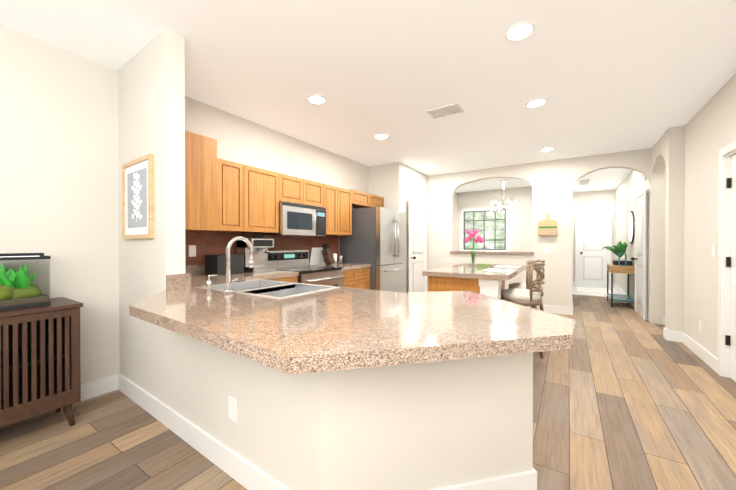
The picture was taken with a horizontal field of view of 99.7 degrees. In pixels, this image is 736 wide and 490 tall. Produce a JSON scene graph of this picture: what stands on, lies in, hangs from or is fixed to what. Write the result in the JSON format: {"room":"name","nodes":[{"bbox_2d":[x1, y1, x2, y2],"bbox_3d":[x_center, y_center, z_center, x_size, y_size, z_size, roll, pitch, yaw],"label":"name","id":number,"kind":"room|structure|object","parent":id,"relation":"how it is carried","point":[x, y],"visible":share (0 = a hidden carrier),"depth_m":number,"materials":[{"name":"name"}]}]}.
{"room":"kitchen","nodes":[
{"label":"kitchen","id":0,"kind":"room"},
{"bbox_2d":[118,28,184,403],"bbox_3d":[-1.712,-0.129,2.431,0.900,2.700,0.168,0,0,33],"label":"wall","id":1,"kind":"structure","parent":0,"point":[151,96],"depth_m":2.22,"materials":[{"name":"paint"}]},
{"bbox_2d":[122,153,153,238],"bbox_3d":[-1.760,-0.348,2.365,0.551,0.600,0.048,0,0,33],"label":"framed art","id":2,"kind":"object","parent":1,"relation":"attached to","point":[137,198],"visible":1,"depth_m":2.34,"materials":[{"name":"brown wood"}]},
{"bbox_2d":[102,374,536,489],"bbox_3d":[-0.639,1.159,2.059,3.054,0.130,0.848,0,0,33],"label":"baseboard","id":3,"kind":"structure","parent":1,"relation":"attached to","point":[245,473],"depth_m":1.71,"materials":[{"name":"white wood"}]},
{"bbox_2d":[0,25,368,383],"bbox_3d":[-1.901,-0.133,3.105,0.150,2.700,9.600,0,0,33],"label":"wall","id":4,"kind":"structure","parent":0,"point":[59,178],"depth_m":2.43,"materials":[{"name":"paint"}]},
{"bbox_2d":[34,378,101,416],"bbox_3d":[-3.274,1.166,0.839,0.014,0.130,4.289,0,0,33],"label":"baseboard","id":5,"kind":"structure","parent":4,"relation":"attached to","point":[91,389],"depth_m":2.48,"materials":[{"name":"white"}]},
{"bbox_2d":[185,131,224,230],"bbox_3d":[-1.734,-0.578,2.900,0.347,0.876,0.580,0,0,33],"label":"upper cabinet","id":6,"kind":"object","parent":4,"relation":"attached to","point":[221,195],"depth_m":2.89,"materials":[{"name":"brown wood"}]},
{"bbox_2d":[209,160,248,232],"bbox_3d":[-1.513,-0.495,3.251,0.337,0.706,0.350,0,0,33],"label":"upper cabinet","id":7,"kind":"object","parent":4,"relation":"attached to","point":[236,174],"depth_m":3.20,"materials":[{"name":"brown wood"}]},
{"bbox_2d":[166,231,338,289],"bbox_3d":[-0.927,0.078,3.628,0.919,0.443,3.026,0,0,33],"label":"tile backsplash","id":8,"kind":"structure","parent":4,"relation":"attached to","point":[210,243],"depth_m":3.36,"materials":[{"name":"tile"}]},
{"bbox_2d":[189,245,195,256],"bbox_3d":[-1.775,0.060,3.138,0.006,0.115,0.070,0,0,33],"label":"outlet","id":9,"kind":"object","parent":8,"relation":"attached to","point":[192,250],"visible":1,"depth_m":3.14,"materials":[{"name":"white plastic"}]},
{"bbox_2d":[249,166,280,232],"bbox_3d":[-1.331,-0.497,3.532,0.337,0.706,0.519,0,0,33],"label":"upper cabinet","id":10,"kind":"object","parent":4,"relation":"attached to","point":[264,185],"depth_m":3.49,"materials":[{"name":"brown wood"}]},
{"bbox_2d":[281,174,308,204],"bbox_3d":[-1.068,-0.688,3.937,0.337,0.329,0.444,0,0,33],"label":"upper cabinet","id":11,"kind":"object","parent":4,"relation":"attached to","point":[293,189],"depth_m":3.87,"materials":[{"name":"brown wood"}]},
{"bbox_2d":[261,201,325,235],"bbox_3d":[-0.940,-0.320,4.061,0.420,0.393,0.778,0,0,33],"label":"microwave","id":12,"kind":"object","parent":11,"relation":"attached to","point":[296,219],"visible":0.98,"depth_m":3.89,"materials":[{"name":"silver metal"}]},
{"bbox_2d":[309,180,324,206],"bbox_3d":[-0.882,-0.689,4.226,0.337,0.329,0.444,0,0,33],"label":"upper cabinet","id":13,"kind":"object","parent":4,"relation":"attached to","point":[316,190],"depth_m":4.21,"materials":[{"name":"brown wood"}]},
{"bbox_2d":[325,184,340,234],"bbox_3d":[-0.663,-0.503,4.566,0.337,0.706,0.359,0,0,33],"label":"upper cabinet","id":14,"kind":"object","parent":4,"relation":"attached to","point":[332,194],"depth_m":4.51,"materials":[{"name":"brown wood"}]},
{"bbox_2d":[341,188,352,234],"bbox_3d":[-0.507,-0.504,4.807,0.337,0.706,0.414,0,0,33],"label":"upper cabinet","id":15,"kind":"object","parent":4,"relation":"attached to","point":[346,195],"depth_m":4.77,"materials":[{"name":"brown wood"}]},
{"bbox_2d":[349,189,372,207],"bbox_3d":[-0.243,-0.768,5.213,0.337,0.224,0.554,0,0,33],"label":"upper cabinet","id":16,"kind":"object","parent":4,"relation":"attached to","point":[360,199],"depth_m":5.15,"materials":[{"name":"brown wood"}]},
{"bbox_2d":[357,195,383,207],"bbox_3d":[0.001,-0.770,5.591,0.337,0.224,0.545,0,0,33],"label":"upper cabinet","id":17,"kind":"object","parent":4,"relation":"attached to","point":[378,201],"depth_m":5.55,"materials":[{"name":"brown wood"}]},
{"bbox_2d":[0,294,735,489],"bbox_3d":[1.804,1.255,3.457,6.100,0.080,14.200,0,0,33],"label":"floor","id":18,"kind":"structure","parent":0,"point":[626,396],"depth_m":2.03,"materials":[{"name":"wood"}]},
{"bbox_2d":[0,297,82,427],"bbox_3d":[-2.438,0.812,1.707,0.461,0.833,1.220,0,0,33],"label":"sideboard","id":19,"kind":"object","parent":18,"relation":"on","point":[40,370],"visible":1,"depth_m":1.99,"materials":[{"name":"brown wood"}]},
{"bbox_2d":[0,253,50,310],"bbox_3d":[-2.405,0.224,1.782,0.318,0.338,0.773,0,0,33],"label":"tank","id":20,"kind":"object","parent":19,"relation":"on","point":[19,289],"visible":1,"depth_m":1.95,"materials":[{"name":"black"}]},
{"bbox_2d":[278,276,297,282],"bbox_3d":[-1.165,0.784,3.527,0.627,0.862,0.399,0,0,33],"label":"base cabinet","id":21,"kind":"object","parent":18,"relation":"on","point":[289,279],"depth_m":3.43,"materials":[{"name":"brown wood"}]},
{"bbox_2d":[268,250,343,286],"bbox_3d":[-0.798,0.628,3.980,0.735,1.109,0.750,0,0,33],"label":"range","id":22,"kind":"object","parent":18,"relation":"on","point":[291,260],"visible":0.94,"depth_m":3.97,"materials":[{"name":"silver metal"}]},
{"bbox_2d":[166,329,532,489],"bbox_3d":[-0.281,0.793,1.828,2.164,0.864,0.824,0,0,33],"label":"half wall","id":23,"kind":"structure","parent":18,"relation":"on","point":[428,425],"depth_m":1.42,"materials":[{"name":"paint"}]},
{"bbox_2d":[228,396,236,421],"bbox_3d":[-0.717,0.869,1.646,0.070,0.115,0.010,0,0,33],"label":"outlet","id":24,"kind":"object","parent":23,"relation":"attached to","point":[232,408],"visible":1,"depth_m":1.64,"materials":[{"name":"white plastic"}]},
{"bbox_2d":[230,270,298,278],"bbox_3d":[-1.246,0.327,3.393,0.639,0.050,0.710,0,0,33],"label":"countertop","id":25,"kind":"structure","parent":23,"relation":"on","point":[276,274],"depth_m":3.32,"materials":[{"name":"stone"}]},
{"bbox_2d":[205,254,243,274],"bbox_3d":[-1.506,0.201,3.268,0.220,0.198,0.300,0,0,33],"label":"toaster","id":26,"kind":"object","parent":25,"relation":"on","point":[215,264],"visible":0.86,"depth_m":3.17,"materials":[{"name":"black metal"}]},
{"bbox_2d":[236,234,275,272],"bbox_3d":[-1.251,0.089,3.531,0.362,0.420,0.300,0,0,33],"label":"espresso machine","id":27,"kind":"object","parent":25,"relation":"on","point":[260,245],"visible":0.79,"depth_m":3.50,"materials":[{"name":"silver metal"}]},
{"bbox_2d":[129,274,574,374],"bbox_3d":[-0.675,0.336,1.887,3.234,0.050,1.200,0,0,33],"label":"countertop","id":28,"kind":"structure","parent":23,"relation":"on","point":[343,328],"depth_m":1.18,"materials":[{"name":"stone"}]},
{"bbox_2d":[206,274,217,290],"bbox_3d":[-1.067,0.256,2.124,0.032,0.106,0.076,0,0,33],"label":"soap dispenser","id":29,"kind":"object","parent":28,"relation":"on","point":[208,284],"visible":1,"depth_m":2.10,"materials":[{"name":"silver metal"}]},
{"bbox_2d":[223,236,253,293],"bbox_3d":[-0.820,0.126,2.031,0.130,0.368,0.214,0,0,33],"label":"faucet","id":30,"kind":"object","parent":28,"relation":"on","point":[227,290],"visible":1,"depth_m":1.98,"materials":[{"name":"silver metal"}]},
{"bbox_2d":[197,279,339,298],"bbox_3d":[-0.727,0.403,2.254,0.890,0.198,0.560,0,0,33],"label":"sink","id":31,"kind":"object","parent":28,"relation":"in","point":[271,289],"visible":0.4,"depth_m":2.37,"materials":[{"name":"silver metal"}]},
{"bbox_2d":[343,269,357,287],"bbox_3d":[-0.526,0.778,4.515,0.627,0.862,0.429,0,0,33],"label":"base cabinet","id":32,"kind":"object","parent":18,"relation":"on","point":[357,278],"depth_m":4.39,"materials":[{"name":"brown wood"}]},
{"bbox_2d":[358,267,369,288],"bbox_3d":[-0.346,0.776,4.794,0.627,0.862,0.435,0,0,33],"label":"base cabinet","id":33,"kind":"object","parent":18,"relation":"on","point":[363,273],"depth_m":4.67,"materials":[{"name":"brown wood"}]},
{"bbox_2d":[313,263,370,270],"bbox_3d":[-0.431,0.319,4.652,0.639,0.050,0.770,0,0,33],"label":"countertop","id":34,"kind":"structure","parent":33,"relation":"on","point":[346,266],"depth_m":4.50,"materials":[{"name":"stone"}]},
{"bbox_2d":[309,247,324,264],"bbox_3d":[-0.732,0.166,4.662,0.066,0.257,0.360,0,0,33],"label":"cutting board","id":35,"kind":"object","parent":34,"relation":"on","point":[316,258],"visible":0.64,"depth_m":4.61,"materials":[{"name":"white plastic"}]},
{"bbox_2d":[322,244,334,264],"bbox_3d":[-0.594,0.138,4.614,0.178,0.309,0.110,0,0,33],"label":"knife block","id":36,"kind":"object","parent":34,"relation":"on","point":[327,254],"visible":1,"depth_m":4.58,"materials":[{"name":"brown wood"}]},
{"bbox_2d":[332,253,336,263],"bbox_3d":[-0.526,0.211,4.838,0.090,0.160,0.090,0,0,33],"label":"jar","id":37,"kind":"object","parent":34,"relation":"on","point":[335,256],"visible":0.62,"depth_m":4.80,"materials":[{"name":"white ceramic"}]},
{"bbox_2d":[338,256,342,262],"bbox_3d":[-0.439,0.231,4.937,0.080,0.120,0.080,0,0,33],"label":"jar","id":38,"kind":"object","parent":34,"relation":"on","point":[340,259],"visible":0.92,"depth_m":4.90,"materials":[{"name":"silver metal"}]},
{"bbox_2d":[340,207,406,292],"bbox_3d":[0.128,0.299,5.297,0.841,1.770,0.900,0,0,33],"label":"fridge","id":39,"kind":"object","parent":18,"relation":"on","point":[376,239],"visible":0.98,"depth_m":4.94,"materials":[{"name":"grey metal"}]},
{"bbox_2d":[428,276,504,292],"bbox_3d":[1.353,0.781,4.073,0.570,0.862,1.550,0,0,33],"label":"base cabinet","id":40,"kind":"object","parent":18,"relation":"on","point":[437,284],"depth_m":3.43,"materials":[{"name":"brown wood"}]},
{"bbox_2d":[422,263,525,279],"bbox_3d":[1.449,0.323,4.008,0.900,0.050,1.650,0,0,33],"label":"countertop","id":41,"kind":"structure","parent":40,"relation":"on","point":[466,270],"depth_m":3.51,"materials":[{"name":"stone"}]},
{"bbox_2d":[464,229,483,265],"bbox_3d":[1.441,0.039,4.247,0.252,0.515,0.234,0,0,33],"label":"flowers","id":42,"kind":"object","parent":41,"relation":"on","point":[478,238],"visible":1,"depth_m":4.25,"materials":[{"name":"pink plant"}]},
{"bbox_2d":[477,263,489,267],"bbox_3d":[1.555,0.274,4.172,0.140,0.044,0.140,0,0,33],"label":"tray","id":43,"kind":"object","parent":41,"relation":"on","point":[483,265],"visible":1,"depth_m":4.12,"materials":[{"name":"green"}]},
{"bbox_2d":[482,268,512,271],"bbox_3d":[1.545,0.297,3.678,0.300,0.003,0.340,0,0,33],"label":"placemat","id":44,"kind":"object","parent":41,"relation":"on","point":[502,270],"visible":0.93,"depth_m":3.61,"materials":[{"name":"white fabric"}]},
{"bbox_2d":[494,265,520,267],"bbox_3d":[1.909,0.294,4.240,0.300,0.003,0.340,0,0,33],"label":"placemat","id":45,"kind":"object","parent":41,"relation":"on","point":[507,266],"visible":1,"depth_m":4.23,"materials":[{"name":"white"}]},
{"bbox_2d":[479,279,501,298],"bbox_3d":[1.296,0.785,3.291,0.195,0.862,0.195,0,0,33],"label":"post","id":46,"kind":"object","parent":18,"relation":"on","point":[491,288],"visible":0.21,"depth_m":3.21,"materials":[{"name":"white"}]},
{"bbox_2d":[501,261,543,357],"bbox_3d":[1.774,0.708,3.594,0.448,1.018,0.432,0,0,23],"label":"stool","id":47,"kind":"object","parent":18,"relation":"on","point":[530,296],"visible":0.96,"depth_m":3.43,"materials":[{"name":"brown wood"}]},
{"bbox_2d":[509,259,544,310],"bbox_3d":[2.113,0.705,4.156,0.432,1.018,0.448,0,0,-43],"label":"stool","id":48,"kind":"object","parent":18,"relation":"on","point":[518,285],"visible":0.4,"depth_m":4.02,"materials":[{"name":"brown wood"}]},
{"bbox_2d":[607,263,634,306],"bbox_3d":[5.053,0.799,6.236,0.386,0.800,0.800,0,0,33],"label":"console table","id":49,"kind":"object","parent":18,"relation":"on","point":[627,270],"visible":0.88,"depth_m":5.99,"materials":[{"name":"black"}]},
{"bbox_2d":[602,241,627,259],"bbox_3d":[5.171,0.153,6.517,0.401,0.484,0.516,0,0,33],"label":"potted plant","id":50,"kind":"object","parent":49,"relation":"on","point":[619,247],"visible":0.85,"depth_m":6.38,"materials":[{"name":"green plant"}]},
{"bbox_2d":[618,253,626,265],"bbox_3d":[4.894,0.281,5.973,0.112,0.235,0.112,0,0,33],"label":"lantern","id":51,"kind":"object","parent":49,"relation":"on","point":[619,259],"visible":0.96,"depth_m":5.97,"materials":[{"name":"teal"}]},
{"bbox_2d":[613,260,632,265],"bbox_3d":[5.042,0.354,6.157,0.280,0.086,0.260,0,0,33],"label":"box","id":52,"kind":"object","parent":49,"relation":"on","point":[622,262],"visible":0.71,"depth_m":6.05,"materials":[{"name":"black"}]},
{"bbox_2d":[0,0,735,192],"bbox_3d":[1.804,-1.525,3.441,6.100,0.080,14.200,0,0,33],"label":"ceiling","id":53,"kind":"structure","parent":0,"point":[605,76],"depth_m":2.56,"materials":[{"name":"paint"}]},
{"bbox_2d":[307,95,325,103],"bbox_3d":[-0.522,-1.478,3.158,0.190,0.011,0.190,0,0,33],"label":"recessed light","id":54,"kind":"object","parent":53,"relation":"in","point":[316,99],"visible":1,"depth_m":3.14,"materials":[{"name":"white"}]},
{"bbox_2d":[375,134,387,138],"bbox_3d":[0.184,-1.484,4.250,0.190,0.011,0.190,0,0,33],"label":"recessed light","id":55,"kind":"object","parent":53,"relation":"in","point":[381,136],"visible":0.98,"depth_m":4.23,"materials":[{"name":"white"}]},
{"bbox_2d":[425,103,463,118],"bbox_3d":[0.850,-1.478,3.438,0.360,0.011,0.240,0,0,33],"label":"ceiling vent","id":56,"kind":"object","parent":53,"relation":"in","point":[447,110],"visible":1,"depth_m":3.43,"materials":[{"name":"white metal"}]},
{"bbox_2d":[491,179,516,213],"bbox_3d":[3.111,-1.112,7.123,0.573,0.786,0.506,0,0,33],"label":"chandelier","id":57,"kind":"object","parent":53,"relation":"hanging from","point":[503,206],"visible":1,"depth_m":7.12,"materials":[{"name":"silver metal"}]},
{"bbox_2d":[505,21,534,40],"bbox_3d":[1.048,-1.472,2.143,0.190,0.011,0.190,0,0,33],"label":"recessed light","id":58,"kind":"object","parent":53,"relation":"in","point":[520,31],"visible":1,"depth_m":2.13,"materials":[{"name":"white"}]},
{"bbox_2d":[526,98,546,106],"bbox_3d":[1.754,-1.478,3.235,0.190,0.011,0.190,0,0,33],"label":"recessed light","id":59,"kind":"object","parent":53,"relation":"in","point":[537,102],"visible":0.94,"depth_m":3.21,"materials":[{"name":"white"}]},
{"bbox_2d":[540,147,553,150],"bbox_3d":[2.785,-1.487,4.830,0.190,0.011,0.190,0,0,33],"label":"recessed light","id":60,"kind":"object","parent":53,"relation":"in","point":[547,149],"visible":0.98,"depth_m":4.82,"materials":[{"name":"white"}]},
{"bbox_2d":[578,179,589,185],"bbox_3d":[5.181,-1.502,7.449,0.220,0.011,0.800,0,0,33],"label":"ceiling vent","id":61,"kind":"object","parent":53,"relation":"in","point":[584,182],"visible":1,"depth_m":7.43,"materials":[{"name":"white metal"}]},
{"bbox_2d":[369,162,401,210],"bbox_3d":[0.325,-0.149,5.822,0.640,2.700,0.140,0,0,33],"label":"wall","id":62,"kind":"structure","parent":0,"point":[385,181],"depth_m":5.70,"materials":[{"name":"paint"}]},
{"bbox_2d":[402,163,427,291],"bbox_3d":[0.910,-0.151,6.265,0.140,2.700,1.240,0,0,33],"label":"wall","id":63,"kind":"structure","parent":0,"point":[414,183],"depth_m":6.03,"materials":[{"name":"paint"}]},
{"bbox_2d":[408,197,426,291],"bbox_3d":[1.020,0.144,6.184,0.125,2.100,0.880,0,0,33],"label":"pantry door","id":64,"kind":"structure","parent":63,"relation":"in","point":[417,239],"depth_m":6.15,"materials":[{"name":"white wood"}]},
{"bbox_2d":[454,192,457,250],"bbox_3d":[1.873,-0.162,8.012,0.140,2.700,2.460,0,0,33],"label":"wall","id":65,"kind":"structure","parent":0,"point":[456,221],"depth_m":8.90,"materials":[{"name":"paint"}]},
{"bbox_2d":[458,186,531,251],"bbox_3d":[3.679,-0.164,8.393,2.760,2.700,0.140,0,0,33],"label":"wall","id":66,"kind":"structure","parent":0,"point":[519,229],"depth_m":8.23,"materials":[{"name":"paint"}]},
{"bbox_2d":[463,209,505,249],"bbox_3d":[3.254,-0.416,8.684,1.150,1.120,0.090,0,0,33],"label":"nook window","id":67,"kind":"structure","parent":66,"relation":"in","point":[484,217],"depth_m":8.66,"materials":[{"name":"white"}]},
{"bbox_2d":[462,205,506,245],"bbox_3d":[3.234,-0.474,8.652,1.210,1.182,0.125,0,0,33],"label":"window blinds","id":68,"kind":"object","parent":67,"relation":"attached to","point":[478,208],"visible":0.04,"depth_m":8.64,"materials":[{"name":"white plastic"}]},
{"bbox_2d":[428,148,665,315],"bbox_3d":[3.409,-0.147,5.471,5.480,2.700,0.140,0,0,33],"label":"wall","id":69,"kind":"structure","parent":0,"point":[552,182],"depth_m":5.55,"materials":[{"name":"paint"}]},
{"bbox_2d":[450,251,533,254],"bbox_3d":[2.405,0.147,6.122,1.550,0.045,0.220,0,0,33],"label":"sill","id":70,"kind":"structure","parent":69,"relation":"attached to","point":[497,252],"depth_m":5.99,"materials":[{"name":"wood"}]},
{"bbox_2d":[538,212,556,235],"bbox_3d":[3.172,-0.374,5.491,0.300,0.415,0.078,0,0,33],"label":"cutting board","id":71,"kind":"object","parent":69,"relation":"attached to","point":[547,226],"visible":0.98,"depth_m":5.49,"materials":[{"name":"brown wood"}]},
{"bbox_2d":[527,305,572,314],"bbox_3d":[2.393,1.135,6.044,2.600,0.130,0.014,0,0,33],"label":"baseboard","id":72,"kind":"structure","parent":69,"relation":"attached to","point":[547,308],"depth_m":5.44,"materials":[{"name":"white"}]},
{"bbox_2d":[572,190,614,283],"bbox_3d":[6.356,-0.166,8.805,1.290,2.700,0.140,0,0,33],"label":"wall","id":73,"kind":"structure","parent":0,"point":[597,201],"depth_m":8.74,"materials":[{"name":"paint"}]},
{"bbox_2d":[575,211,611,287],"bbox_3d":[6.294,0.129,8.683,0.820,2.100,0.125,0,0,33],"label":"door","id":74,"kind":"structure","parent":73,"relation":"in","point":[593,238],"depth_m":8.70,"materials":[{"name":"white wood"}]},
{"bbox_2d":[572,286,619,296],"bbox_3d":[5.830,1.187,7.998,1.010,0.004,1.800,0,0,33],"label":"baseboard","id":75,"kind":"structure","parent":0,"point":[576,292],"depth_m":7.60,"materials":[{"name":"white wood"}]},
{"bbox_2d":[577,286,610,293],"bbox_3d":[5.926,1.179,8.175,0.700,0.008,1.000,0,0,33],"label":"rug","id":76,"kind":"object","parent":75,"relation":"on","point":[592,289],"visible":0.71,"depth_m":8.20,"materials":[{"name":"white fabric"}]},
{"bbox_2d":[615,73,735,357],"bbox_3d":[3.059,-0.129,2.518,0.280,2.700,14.000,0,0,33],"label":"wall","id":77,"kind":"structure","parent":0,"point":[686,155],"depth_m":3.80,"materials":[{"name":"paint"}]},
{"bbox_2d":[614,285,633,307],"bbox_3d":[5.803,1.129,7.063,0.040,0.130,3.400,0,0,33],"label":"baseboard","id":78,"kind":"structure","parent":77,"relation":"attached to","point":[616,287],"depth_m":7.32,"materials":[{"name":"white"}]},
{"bbox_2d":[628,211,634,243],"bbox_3d":[5.264,-0.351,6.211,0.025,0.660,0.660,0,0,33],"label":"mirror","id":79,"kind":"object","parent":77,"relation":"attached to","point":[631,228],"visible":0.98,"depth_m":6.11,"materials":[{"name":"black mirror"}]},
{"bbox_2d":[631,188,647,320],"bbox_3d":[4.606,0.149,5.294,0.125,2.100,0.860,0,0,33],"label":"hall door","id":80,"kind":"structure","parent":77,"relation":"in","point":[641,250],"depth_m":5.15,"materials":[{"name":"white wood"}]},
{"bbox_2d":[678,331,716,372],"bbox_3d":[3.621,1.151,3.407,0.014,0.130,1.110,0,0,33],"label":"baseboard","id":81,"kind":"structure","parent":77,"relation":"attached to","point":[696,348],"depth_m":3.35,"materials":[{"name":"white"}]},
{"bbox_2d":[699,320,701,331],"bbox_3d":[3.591,0.878,3.353,0.007,0.115,0.070,0,0,33],"label":"electrical outlet plate","id":82,"kind":"object","parent":77,"relation":"attached to","point":[700,326],"visible":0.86,"depth_m":3.34,"materials":[{"name":"white plastic"}]},
{"bbox_2d":[712,245,715,256],"bbox_3d":[3.401,0.060,3.055,0.007,0.115,0.070,0,0,33],"label":"switch plate","id":83,"kind":"object","parent":77,"relation":"attached to","point":[713,250],"visible":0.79,"depth_m":3.04,"materials":[{"name":"white plastic"}]},
{"bbox_2d":[717,140,735,377],"bbox_3d":[3.117,0.166,2.494,0.155,2.110,0.960,0,0,33],"label":"door frame","id":84,"kind":"structure","parent":77,"relation":"attached to","point":[727,152],"depth_m":2.86,"materials":[{"name":"white painted wood"}]},
{"bbox_2d":[730,154,735,381],"bbox_3d":[3.075,0.202,2.521,0.125,2.025,0.792,0,0,33],"label":"door","id":85,"kind":"structure","parent":77,"relation":"in","point":[733,287],"depth_m":2.79,"materials":[{"name":"white wood"}]}
]}

